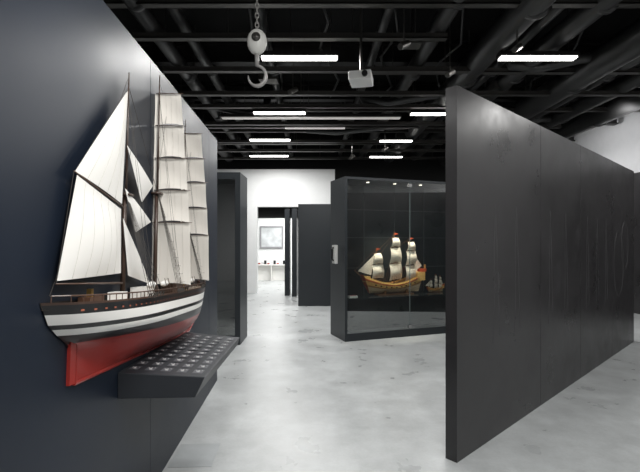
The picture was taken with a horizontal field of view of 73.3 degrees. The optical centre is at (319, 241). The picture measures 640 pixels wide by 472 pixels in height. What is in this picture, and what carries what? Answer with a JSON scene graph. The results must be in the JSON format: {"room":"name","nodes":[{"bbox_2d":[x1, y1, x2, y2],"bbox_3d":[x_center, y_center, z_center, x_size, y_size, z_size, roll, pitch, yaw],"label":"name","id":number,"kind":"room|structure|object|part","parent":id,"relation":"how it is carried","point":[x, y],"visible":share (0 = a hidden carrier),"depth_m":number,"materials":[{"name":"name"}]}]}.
{"room":"museum","nodes":[
{"label":"museum","id":0,"kind":"room"},
{"bbox_2d":[258,218,291,279],"bbox_3d":[0.000,-0.750,17.600,14.000,4.600,0.200,0,0,0],"label":"wall","id":1,"kind":"structure","parent":0,"point":[269,254],"depth_m":17.50,"materials":[{"name":"white paint"}]},
{"bbox_2d":[260,226,282,247],"bbox_3d":[-1.963,-0.202,17.460,0.931,0.890,0.080,0,0,0],"label":"framed picture","id":2,"kind":"object","parent":1,"relation":"attached to","point":[270,236],"visible":1,"depth_m":17.45,"materials":[{"name":"grey"}]},
{"bbox_2d":[217,143,445,292],"bbox_3d":[0.000,-0.750,13.090,14.000,4.600,0.220,0,0,0],"label":"wall","id":3,"kind":"structure","parent":0,"point":[270,183],"depth_m":13.00,"materials":[{"name":"white paint"}]},
{"bbox_2d":[258,207,297,217],"bbox_3d":[-0.500,-0.910,13.425,3.000,0.320,0.350,0,0,0],"label":"lintel","id":4,"kind":"object","parent":3,"relation":"attached to","point":[263,212],"depth_m":13.25,"materials":[{"name":"black"}]},
{"bbox_2d":[285,209,290,295],"bbox_3d":[-0.950,0.300,12.675,0.140,2.500,0.550,0,0,0],"label":"door","id":5,"kind":"structure","parent":3,"relation":"in","point":[287,211],"depth_m":12.40,"materials":[{"name":"grey metal"}]},
{"bbox_2d":[292,209,297,296],"bbox_3d":[-0.730,0.300,12.575,0.140,2.500,0.750,0,0,0],"label":"door","id":6,"kind":"structure","parent":3,"relation":"in","point":[294,211],"depth_m":12.20,"materials":[{"name":"grey metal"}]},
{"bbox_2d":[103,0,639,165],"bbox_3d":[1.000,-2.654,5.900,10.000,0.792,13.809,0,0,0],"label":"ceiling","id":7,"kind":"structure","parent":0,"point":[616,56],"depth_m":6.06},
{"bbox_2d":[247,0,267,87],"bbox_3d":[-0.513,-2.125,3.500,0.142,1.744,0.143,0,0,-43],"label":"hook","id":8,"kind":"object","parent":7,"relation":"hanging from","point":[256,40],"visible":1,"depth_m":3.48,"materials":[{"name":"white paint"}]},
{"bbox_3d":[-0.513,-2.345,3.500,0.029,1.302,0.029,0,0,-45],"label":"chain","id":9,"kind":"part","parent":8,"relation":"part of","materials":[{"name":"silver metal"}]},
{"bbox_2d":[249,153,288,156],"bbox_3d":[-1.364,-2.669,11.500,1.056,0.762,0.140,0,0,0],"label":"ceiling light","id":10,"kind":"object","parent":7,"relation":"hanging from","point":[250,154],"visible":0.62,"depth_m":11.43,"materials":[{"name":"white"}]},
{"bbox_2d":[249,119,290,140],"bbox_3d":[-1.127,-2.669,9.696,0.942,0.762,0.140,0,0,0],"label":"ceiling light","id":11,"kind":"object","parent":7,"relation":"hanging from","point":[253,138],"visible":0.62,"depth_m":9.64,"materials":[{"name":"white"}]},
{"bbox_2d":[252,74,305,114],"bbox_3d":[-0.722,-2.669,7.667,0.949,0.762,0.140,0,0,0],"label":"ceiling light","id":12,"kind":"object","parent":7,"relation":"hanging from","point":[255,111],"visible":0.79,"depth_m":7.61,"materials":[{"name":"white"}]},
{"bbox_2d":[288,42,297,93],"bbox_3d":[-0.402,-2.616,6.395,0.154,0.867,0.147,0,0,0],"label":"ceiling spotlight","id":13,"kind":"object","parent":7,"relation":"hanging from","point":[294,89],"depth_m":6.40,"materials":[{"name":"black metal"}]},
{"bbox_2d":[260,9,338,60],"bbox_3d":[-0.256,-2.669,5.375,0.978,0.762,0.140,0,0,0],"label":"ceiling light","id":14,"kind":"object","parent":7,"relation":"hanging from","point":[268,55],"visible":0.98,"depth_m":5.32,"materials":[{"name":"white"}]},
{"bbox_2d":[220,78,401,118],"bbox_3d":[-0.167,-2.669,7.976,3.342,0.762,0.140,0,0,0],"label":"ceiling light","id":15,"kind":"object","parent":7,"relation":"hanging from","point":[223,116],"visible":0.82,"depth_m":7.91,"materials":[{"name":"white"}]},
{"bbox_2d":[284,126,345,128],"bbox_3d":[-0.101,-2.669,8.675,1.250,0.762,0.140,0,0,0],"label":"ceiling light","id":16,"kind":"object","parent":7,"relation":"hanging from","point":[285,127],"visible":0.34,"depth_m":8.62,"materials":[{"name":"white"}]},
{"bbox_2d":[348,9,372,87],"bbox_3d":[0.477,-2.448,4.988,0.312,1.205,0.367,0,0,0],"label":"ceiling projector","id":17,"kind":"object","parent":7,"relation":"hanging from","point":[360,78],"depth_m":4.94,"materials":[{"name":"white plastic"}]},
{"bbox_2d":[369,154,402,157],"bbox_3d":[1.786,-2.669,11.635,0.906,0.762,0.140,0,0,0],"label":"ceiling light","id":18,"kind":"object","parent":7,"relation":"hanging from","point":[370,155],"visible":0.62,"depth_m":11.58,"materials":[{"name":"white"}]},
{"bbox_2d":[137,41,639,141],"bbox_3d":[0.000,-2.890,6.450,13.800,0.320,10.660,0,0,0],"label":"ceiling beams","id":19,"kind":"structure","parent":7,"relation":"attached to","point":[219,53],"depth_m":6.59,"materials":[{"name":"black metal"}]},
{"bbox_2d":[379,112,413,141],"bbox_3d":[1.731,-2.669,9.792,0.769,0.762,0.140,0,0,0],"label":"ceiling light","id":20,"kind":"object","parent":7,"relation":"hanging from","point":[383,139],"visible":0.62,"depth_m":9.74,"materials":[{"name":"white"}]},
{"bbox_2d":[397,9,410,49],"bbox_3d":[0.899,-2.543,4.595,0.154,1.014,0.147,0,0,0],"label":"ceiling spotlight","id":21,"kind":"object","parent":7,"relation":"hanging from","point":[406,43],"depth_m":4.59,"materials":[{"name":"black metal"}]},
{"bbox_2d":[409,75,445,115],"bbox_3d":[1.950,-2.669,7.727,0.669,0.762,0.140,0,0,0],"label":"ceiling light","id":22,"kind":"object","parent":7,"relation":"hanging from","point":[413,112],"visible":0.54,"depth_m":7.66,"materials":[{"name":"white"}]},
{"bbox_2d":[445,24,454,77],"bbox_3d":[1.663,-2.568,5.495,0.154,0.964,0.147,0,0,0],"label":"ceiling spotlight","id":23,"kind":"object","parent":7,"relation":"hanging from","point":[451,71],"depth_m":5.49,"materials":[{"name":"black metal"}]},
{"bbox_2d":[511,30,522,52],"bbox_3d":[2.199,-2.572,4.795,0.154,0.957,0.147,0,0,0],"label":"ceiling spotlight","id":24,"kind":"object","parent":7,"relation":"hanging from","point":[518,46],"depth_m":4.77,"materials":[{"name":"black metal"}]},
{"bbox_2d":[496,9,579,60],"bbox_3d":[2.719,-2.669,5.375,0.978,0.762,0.140,0,0,0],"label":"ceiling light","id":25,"kind":"object","parent":7,"relation":"hanging from","point":[506,55],"visible":0.78,"depth_m":5.32,"materials":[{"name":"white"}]},
{"bbox_2d":[162,280,639,471],"bbox_3d":[0.100,1.599,7.000,14.200,0.103,22.000,0,0,0],"label":"floor","id":26,"kind":"structure","parent":0,"point":[294,396],"depth_m":3.91,"materials":[{"name":"concrete"}]},
{"bbox_2d":[0,0,216,471],"bbox_3d":[-1.087,0.205,1.661,0.160,2.690,6.333,0,0,-3],"label":"wall","id":27,"kind":"structure","parent":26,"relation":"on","point":[65,65],"depth_m":1.67,"materials":[{"name":"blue paint"}]},
{"bbox_2d":[40,73,208,385],"bbox_3d":[-0.939,-0.163,2.846,0.253,1.815,2.623,0,0,-3],"label":"model","id":28,"kind":"object","parent":27,"relation":"attached to","point":[100,334],"visible":1,"depth_m":2.15},
{"bbox_3d":[-0.931,0.276,2.699,0.168,0.168,2.318,0,0,-2],"label":"deck railing","id":29,"kind":"part","parent":28,"relation":"part of","materials":[{"name":"brown wood"}]},
{"bbox_2d":[118,332,239,398],"bbox_3d":[-0.843,0.758,2.843,0.439,0.184,1.287,0,0,-3],"label":"shelf","id":30,"kind":"object","parent":27,"relation":"attached to","point":[181,367],"visible":1,"depth_m":2.36,"materials":[{"name":"grey metal"}]},
{"bbox_2d":[217,172,246,344],"bbox_3d":[-2.050,0.250,6.780,1.700,2.600,0.620,0,0,0],"label":"glass display case","id":31,"kind":"object","parent":26,"relation":"on","point":[231,186],"visible":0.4,"depth_m":7.05,"materials":[{"name":"black glass"}]},
{"bbox_2d":[258,260,284,280],"bbox_3d":[-1.942,1.145,17.325,1.214,0.810,0.350,0,0,0],"label":"table","id":32,"kind":"object","parent":26,"relation":"on","point":[271,271],"visible":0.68,"depth_m":17.40,"materials":[{"name":"white paint"}]},
{"bbox_2d":[298,204,330,305],"bbox_3d":[-0.115,0.315,10.700,0.830,2.470,0.600,0,0,0],"label":"partition wall","id":33,"kind":"structure","parent":26,"relation":"on","point":[314,220],"depth_m":10.40,"materials":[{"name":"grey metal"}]},
{"bbox_2d":[331,176,445,341],"bbox_3d":[1.696,0.265,7.465,3.000,2.570,0.630,0,0,-20],"label":"glass display case","id":34,"kind":"object","parent":26,"relation":"on","point":[366,213],"visible":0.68,"depth_m":7.37,"materials":[{"name":"black glass"}]},
{"bbox_2d":[331,245,337,263],"bbox_3d":[0.218,0.200,6.992,0.100,0.300,0.120,0,0,-20],"label":"wall telephone","id":35,"kind":"object","parent":34,"relation":"attached to","point":[334,250],"visible":1,"depth_m":6.94,"materials":[{"name":"grey plastic"}]},
{"bbox_2d":[354,233,425,295],"bbox_3d":[1.206,0.364,7.315,1.374,1.051,0.313,0,0,-18],"label":"model","id":36,"kind":"object","parent":34,"relation":"in","point":[417,274],"visible":0.94,"depth_m":7.26},
{"bbox_2d":[425,274,444,291],"bbox_3d":[2.036,0.731,7.646,0.414,0.316,0.094,0,0,-18],"label":"model","id":37,"kind":"object","parent":34,"relation":"in","point":[436,288],"visible":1,"depth_m":7.63},
{"bbox_2d":[446,85,633,462],"bbox_3d":[2.892,0.225,4.887,5.377,2.650,0.090,0,0,-43],"label":"partition wall","id":38,"kind":"structure","parent":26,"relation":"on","point":[496,155],"depth_m":3.79,"materials":[{"name":"black paint"}]},
{"bbox_2d":[493,204,627,334],"bbox_3d":[2.986,0.249,4.913,4.456,1.103,0.006,0,0,-43],"label":"drawing","id":39,"kind":"object","parent":38,"relation":"attached to","point":[495,204],"visible":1,"depth_m":4.26,"materials":[{"name":"grey paint"}]},
{"bbox_2d":[574,112,639,172],"bbox_3d":[7.100,-0.750,4.500,0.200,4.600,17.000,0,0,0],"label":"wall","id":40,"kind":"structure","parent":0,"point":[619,143],"depth_m":10.05,"materials":[{"name":"grey paint"}]},
{"bbox_2d":[634,172,639,313],"bbox_3d":[6.915,0.025,9.000,0.130,3.050,7.000,0,0,0],"label":"panel","id":41,"kind":"object","parent":40,"relation":"attached to","point":[636,175],"visible":0.02,"depth_m":9.28,"materials":[{"name":"black wood"}]}
]}

